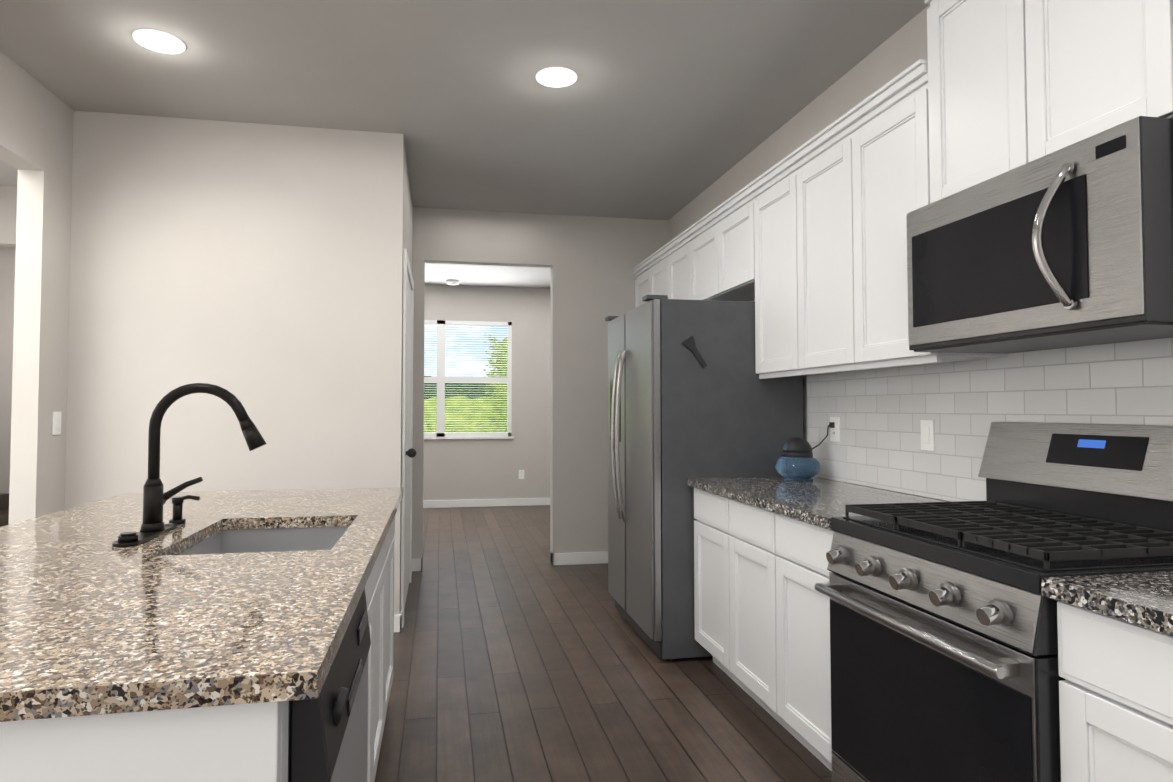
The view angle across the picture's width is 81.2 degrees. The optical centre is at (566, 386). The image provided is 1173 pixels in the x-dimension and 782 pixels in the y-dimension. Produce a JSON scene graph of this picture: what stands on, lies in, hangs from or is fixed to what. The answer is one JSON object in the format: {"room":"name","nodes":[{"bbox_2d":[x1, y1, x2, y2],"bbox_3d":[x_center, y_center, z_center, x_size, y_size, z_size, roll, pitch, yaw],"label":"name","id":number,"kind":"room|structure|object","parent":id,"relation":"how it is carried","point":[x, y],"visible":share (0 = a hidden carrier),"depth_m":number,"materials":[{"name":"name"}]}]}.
{"room":"kitchen","nodes":[
{"label":"kitchen","id":0,"kind":"room"},
{"bbox_2d":[0,247,15,493],"bbox_3d":[-4.665,0.033,6.153,2.666,2.810,0.113,0,-2,-11],"label":"wall","id":1,"kind":"structure","parent":0,"point":[7,273],"depth_m":6.05,"materials":[{"name":"paint"}]},
{"bbox_2d":[0,51,45,170],"bbox_3d":[-2.023,-1.357,0.200,0.113,0.410,6.362,0,-2,-11],"label":"wall","id":2,"kind":"structure","parent":0,"point":[22,113],"depth_m":3.16,"materials":[{"name":"paint"}]},
{"bbox_2d":[0,185,667,570],"bbox_3d":[-1.831,0.003,5.214,5.416,2.810,0.113,0,-2,-11],"label":"wall","id":3,"kind":"structure","parent":0,"point":[590,261],"depth_m":5.50,"materials":[{"name":"paint"}]},
{"bbox_2d":[551,551,607,565],"bbox_3d":[0.365,1.371,5.514,0.972,0.095,0.014,0,-2,-11],"label":"baseboard","id":4,"kind":"structure","parent":3,"relation":"attached to","point":[577,558],"depth_m":5.46,"materials":[{"name":"white wood"}]},
{"bbox_2d":[0,0,929,288],"bbox_3d":[-1.342,-1.506,2.909,8.226,0.060,11.656,0,-2,-11],"label":"ceiling","id":5,"kind":"structure","parent":0,"point":[664,108],"depth_m":3.23,"materials":[{"name":"paint"}]},
{"bbox_2d":[132,29,185,53],"bbox_3d":[-1.741,-1.472,2.921,0.196,0.004,0.196,0,-2,-11],"label":"recessed light","id":6,"kind":"object","parent":5,"relation":"in","point":[158,41],"visible":1,"depth_m":2.91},
{"bbox_2d":[446,280,458,284],"bbox_3d":[-1.400,-1.277,8.371,0.150,0.049,0.150,0,-2,-11],"label":"smoke detector","id":7,"kind":"object","parent":5,"relation":"attached to","point":[452,282],"visible":1,"depth_m":8.32,"materials":[{"name":"white plastic"}]},
{"bbox_2d":[536,67,576,87],"bbox_3d":[-0.050,-1.462,3.234,0.196,0.004,0.196,0,-2,-11],"label":"recessed light","id":8,"kind":"object","parent":5,"relation":"in","point":[556,77],"visible":1,"depth_m":3.23,"materials":[{"name":"white plastic"}]},
{"bbox_2d":[423,284,550,500],"bbox_3d":[-1.028,0.116,8.789,5.446,2.810,0.113,0,-2,-11],"label":"wall","id":9,"kind":"structure","parent":0,"point":[460,469],"depth_m":8.76,"materials":[{"name":"paint"}]},
{"bbox_2d":[424,320,513,438],"bbox_3d":[-1.598,-0.093,8.661,1.850,1.500,0.116,0,-2,-11],"label":"window","id":10,"kind":"structure","parent":9,"relation":"in","point":[440,379],"depth_m":8.67,"materials":[{"name":"white plastic"}]},
{"bbox_2d":[424,325,507,432],"bbox_3d":[-1.597,-0.117,8.659,1.780,1.448,0.030,0,-2,-11],"label":"window blinds","id":11,"kind":"object","parent":10,"relation":"attached to","point":[468,373],"visible":0.58,"depth_m":8.72,"materials":[{"name":"white plastic"}]},
{"bbox_2d":[423,498,549,507],"bbox_3d":[-1.017,1.471,8.684,5.218,0.095,0.014,0,-2,-11],"label":"baseboard","id":12,"kind":"structure","parent":9,"relation":"attached to","point":[512,501],"depth_m":8.67,"materials":[{"name":"white wood"}]},
{"bbox_2d":[519,470,523,478],"bbox_3d":[-0.584,1.121,8.776,0.072,0.116,0.009,0,-2,-11],"label":"outlet","id":13,"kind":"object","parent":9,"relation":"attached to","point":[521,474],"visible":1,"depth_m":8.77,"materials":[{"name":"white plastic"}]},
{"bbox_2d":[375,505,831,781],"bbox_3d":[-1.342,1.363,2.818,8.226,0.060,11.656,0,-2,-11],"label":"floor","id":14,"kind":"structure","parent":0,"point":[519,656],"depth_m":3.04,"materials":[{"name":"brown wood"}]},
{"bbox_2d":[0,493,8,526],"bbox_3d":[-5.057,0.013,5.537,1.530,2.810,0.915,0,-2,-11],"label":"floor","id":15,"kind":"structure","parent":14,"relation":"on","point":[4,509],"depth_m":5.87,"materials":[{"name":"wood"}]},
{"bbox_2d":[0,580,367,781],"bbox_3d":[-0.936,0.847,1.163,1.038,0.864,0.744,0,-2,-11],"label":"base cabinet","id":16,"kind":"object","parent":14,"relation":"on","point":[239,743],"depth_m":0.87,"materials":[{"name":"white wood"}]},
{"bbox_2d":[0,487,402,721],"bbox_3d":[-1.058,0.418,1.833,1.098,0.035,2.120,0,-2,-11],"label":"countertop","id":17,"kind":"structure","parent":16,"relation":"on","point":[93,621],"depth_m":1.20,"materials":[{"name":"stone"}]},
{"bbox_2d":[112,383,266,546],"bbox_3d":[-1.008,0.195,1.903,0.320,0.414,0.377,0,-2,-11],"label":"faucet","id":18,"kind":"object","parent":17,"relation":"on","point":[155,499],"visible":1,"depth_m":1.88,"materials":[{"name":"black metal"}]},
{"bbox_2d":[179,526,348,554],"bbox_3d":[-0.822,0.539,1.893,0.429,0.200,0.574,0,-2,-11],"label":"sink basin","id":19,"kind":"object","parent":17,"relation":"in","point":[271,540],"depth_m":2.16,"materials":[{"name":"metal"}]},
{"bbox_2d":[288,588,370,781],"bbox_3d":[-0.686,0.849,1.211,0.618,0.856,0.600,0,-2,-11],"label":"dishwasher","id":20,"kind":"object","parent":16,"relation":"in","point":[328,735],"visible":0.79,"depth_m":1.10,"materials":[{"name":"black metal"}]},
{"bbox_2d":[9,88,412,614],"bbox_3d":[-1.928,-0.027,4.276,1.801,2.810,1.696,0,-2,-11],"label":"wall block","id":21,"kind":"object","parent":14,"relation":"on","point":[255,269],"visible":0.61,"depth_m":3.69,"materials":[{"name":"paint"}]},
{"bbox_2d":[52,412,60,434],"bbox_3d":[-2.569,0.182,3.447,0.012,0.116,0.072,0,-2,-11],"label":"light switch","id":22,"kind":"object","parent":21,"relation":"attached to","point":[56,423],"visible":1,"depth_m":3.43,"materials":[{"name":"white plastic"}]},
{"bbox_2d":[401,248,415,627],"bbox_3d":[-1.005,0.299,4.451,0.078,2.170,1.090,0,-2,-11],"label":"hall door","id":23,"kind":"structure","parent":21,"relation":"attached to","point":[408,452],"depth_m":4.30,"materials":[{"name":"white wood"}]},
{"bbox_2d":[367,524,391,781],"bbox_3d":[-1.078,0.872,1.928,1.038,0.864,0.930,0,-2,-11],"label":"base cabinet","id":24,"kind":"object","parent":14,"relation":"on","point":[380,578],"depth_m":2.27,"materials":[{"name":"white wood"}]},
{"bbox_2d":[392,517,394,679],"bbox_3d":[-1.194,0.892,2.552,1.038,0.864,0.588,0,-2,-11],"label":"base cabinet","id":25,"kind":"object","parent":14,"relation":"on","point":[393,522],"depth_m":2.85,"materials":[{"name":"white wood"}]},
{"bbox_2d":[394,611,402,631],"bbox_3d":[-1.757,1.312,3.660,1.702,0.095,0.029,0,-2,-11],"label":"baseboard","id":26,"kind":"structure","parent":14,"relation":"on","point":[398,619],"depth_m":3.80,"materials":[{"name":"white wood"}]},
{"bbox_2d":[605,295,802,660],"bbox_3d":[0.698,0.461,3.861,0.879,1.809,0.906,0,-2,-11],"label":"refrigerator","id":27,"kind":"object","parent":14,"relation":"on","point":[678,414],"visible":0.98,"depth_m":3.43,"materials":[{"name":"grey metal"}]},
{"bbox_2d":[682,336,706,367],"bbox_3d":[0.634,-0.175,3.401,0.132,0.161,0.008,0,-2,-11],"label":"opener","id":28,"kind":"object","parent":27,"relation":"attached to","point":[689,343],"visible":1,"depth_m":3.40,"materials":[{"name":"black plastic"}]},
{"bbox_2d":[694,488,717,665],"bbox_3d":[0.972,0.911,3.179,0.628,0.864,0.478,0,-2,-11],"label":"base cabinet","id":29,"kind":"object","parent":14,"relation":"on","point":[705,503],"depth_m":3.22,"materials":[{"name":"white wood"}]},
{"bbox_2d":[718,495,761,706],"bbox_3d":[1.042,0.899,2.801,0.628,0.864,0.540,0,-2,-11],"label":"base cabinet","id":30,"kind":"object","parent":14,"relation":"on","point":[739,523],"depth_m":2.85,"materials":[{"name":"white wood"}]},
{"bbox_2d":[762,509,833,771],"bbox_3d":[1.113,0.887,2.422,0.628,0.864,0.478,0,-2,-11],"label":"base cabinet","id":31,"kind":"object","parent":14,"relation":"on","point":[762,618],"depth_m":2.40,"materials":[{"name":"white wood"}]},
{"bbox_2d":[814,422,1172,781],"bbox_3d":[1.164,0.700,1.803,0.709,1.200,0.754,0,-2,-11],"label":"range","id":32,"kind":"object","parent":14,"relation":"on","point":[943,644],"visible":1,"depth_m":1.72,"materials":[{"name":"silver metal"}]},
{"bbox_2d":[1057,601,1172,781],"bbox_3d":[1.343,0.848,1.180,0.628,0.864,0.513,0,-2,-11],"label":"base cabinet","id":33,"kind":"object","parent":14,"relation":"on","point":[1116,691],"depth_m":1.27,"materials":[{"name":"white wood"}]},
{"bbox_2d":[687,476,1172,635],"bbox_3d":[1.306,0.402,1.320,0.656,0.035,4.299,0,-2,-11],"label":"countertop","id":34,"kind":"structure","parent":33,"relation":"on","point":[1144,599],"depth_m":2.22,"materials":[{"name":"stone"}]},
{"bbox_2d":[775,422,834,480],"bbox_3d":[1.132,0.308,3.295,0.255,0.277,0.209,0,-2,-11],"label":"air purifier","id":35,"kind":"object","parent":34,"relation":"on","point":[796,461],"visible":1,"depth_m":3.23,"materials":[{"name":"blue glass"}]},
{"bbox_2d":[668,5,951,501],"bbox_3d":[1.622,-0.107,1.758,0.113,2.810,8.173,0,-2,-11],"label":"wall","id":36,"kind":"structure","parent":0,"point":[899,51],"depth_m":3.44,"materials":[{"name":"paint"}]},
{"bbox_2d":[635,268,643,307],"bbox_3d":[0.742,-0.457,5.402,0.288,0.910,0.478,0,-2,-11],"label":"upper cabinet","id":37,"kind":"object","parent":36,"relation":"attached to","point":[639,282],"depth_m":5.52,"materials":[{"name":"white wood"}]},
{"bbox_2d":[644,256,663,302],"bbox_3d":[0.813,-0.469,5.019,0.288,0.910,0.534,0,-2,-11],"label":"upper cabinet","id":38,"kind":"object","parent":36,"relation":"attached to","point":[654,274],"depth_m":5.11,"materials":[{"name":"white wood"}]},
{"bbox_2d":[664,240,687,299],"bbox_3d":[0.884,-0.481,4.635,0.288,0.910,0.476,0,-2,-11],"label":"upper cabinet","id":39,"kind":"object","parent":36,"relation":"attached to","point":[676,259],"depth_m":4.64,"materials":[{"name":"white wood"}]},
{"bbox_2d":[688,220,750,300],"bbox_3d":[0.974,-0.738,4.155,0.288,0.426,0.514,0,-2,-11],"label":"upper cabinet","id":40,"kind":"object","parent":36,"relation":"attached to","point":[700,242],"depth_m":4.21,"materials":[{"name":"white wood"}]},
{"bbox_2d":[712,192,751,299],"bbox_3d":[1.047,-0.751,3.765,0.288,0.426,0.514,0,-2,-11],"label":"upper cabinet","id":41,"kind":"object","parent":36,"relation":"attached to","point":[731,230],"depth_m":3.78,"materials":[{"name":"white wood"}]},
{"bbox_2d":[752,172,787,375],"bbox_3d":[1.138,-0.524,3.268,0.288,0.910,0.479,0,-2,-11],"label":"upper cabinet","id":42,"kind":"object","parent":36,"relation":"attached to","point":[771,321],"depth_m":3.33,"materials":[{"name":"white wood"}]},
{"bbox_2d":[784,136,878,375],"bbox_3d":[1.209,-0.537,2.883,0.288,0.910,0.537,0,-2,-11],"label":"upper cabinet","id":43,"kind":"object","parent":36,"relation":"attached to","point":[804,245],"depth_m":2.95,"materials":[{"name":"white wood"}]},
{"bbox_2d":[836,76,1006,367],"bbox_3d":[1.281,-0.549,2.497,0.288,0.910,0.478,0,-2,-11],"label":"upper cabinet","id":44,"kind":"object","parent":36,"relation":"attached to","point":[882,156],"depth_m":2.49,"materials":[{"name":"white wood"}]},
{"bbox_2d":[920,0,999,203],"bbox_3d":[1.364,-0.929,2.057,0.288,0.697,0.437,0,-2,-11],"label":"upper cabinet","id":45,"kind":"object","parent":36,"relation":"attached to","point":[961,71],"depth_m":2.11,"materials":[{"name":"white wood"}]},
{"bbox_2d":[807,337,1172,501],"bbox_3d":[1.653,0.114,1.252,0.008,0.533,4.581,0,-2,-11],"label":"tile backsplash","id":46,"kind":"structure","parent":36,"relation":"attached to","point":[881,413],"depth_m":2.47,"materials":[{"name":"white tile"}]},
{"bbox_2d":[830,417,839,441],"bbox_3d":[1.273,0.201,3.254,0.009,0.116,0.072,0,-2,-11],"label":"outlet","id":47,"kind":"object","parent":46,"relation":"attached to","point":[835,434],"visible":1,"depth_m":3.24,"materials":[{"name":"white plastic"}]},
{"bbox_2d":[920,420,934,450],"bbox_3d":[1.386,0.186,2.634,0.012,0.116,0.072,0,-2,-11],"label":"light switch","id":48,"kind":"object","parent":46,"relation":"attached to","point":[927,428],"visible":1,"depth_m":2.63,"materials":[{"name":"white plastic"}]},
{"bbox_2d":[996,0,1172,173],"bbox_3d":[1.423,-0.939,1.742,0.288,0.697,0.437,0,-2,-11],"label":"upper cabinet","id":49,"kind":"object","parent":36,"relation":"attached to","point":[1072,71],"depth_m":1.73,"materials":[{"name":"white wood"}]},
{"bbox_2d":[906,116,1172,353],"bbox_3d":[1.313,-0.348,1.864,0.448,0.451,0.752,0,-2,-11],"label":"microwave","id":50,"kind":"object","parent":49,"relation":"attached to","point":[1069,246],"visible":1,"depth_m":1.67,"materials":[{"name":"silver metal"}]},
{"bbox_2d":[1172,0,1172,118],"bbox_3d":[1.501,-0.716,1.314,0.288,1.169,0.533,0,-2,-11],"label":"upper cabinet","id":51,"kind":"object","parent":36,"relation":"attached to","point":[1172,0],"depth_m":1.50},
{"label":"outside","id":52,"kind":"structure","parent":0,"visible":0},
{"bbox_2d":[424,324,507,432],"bbox_3d":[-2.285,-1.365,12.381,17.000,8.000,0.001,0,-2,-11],"label":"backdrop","id":53,"kind":"structure","parent":52,"point":[470,396],"depth_m":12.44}
]}

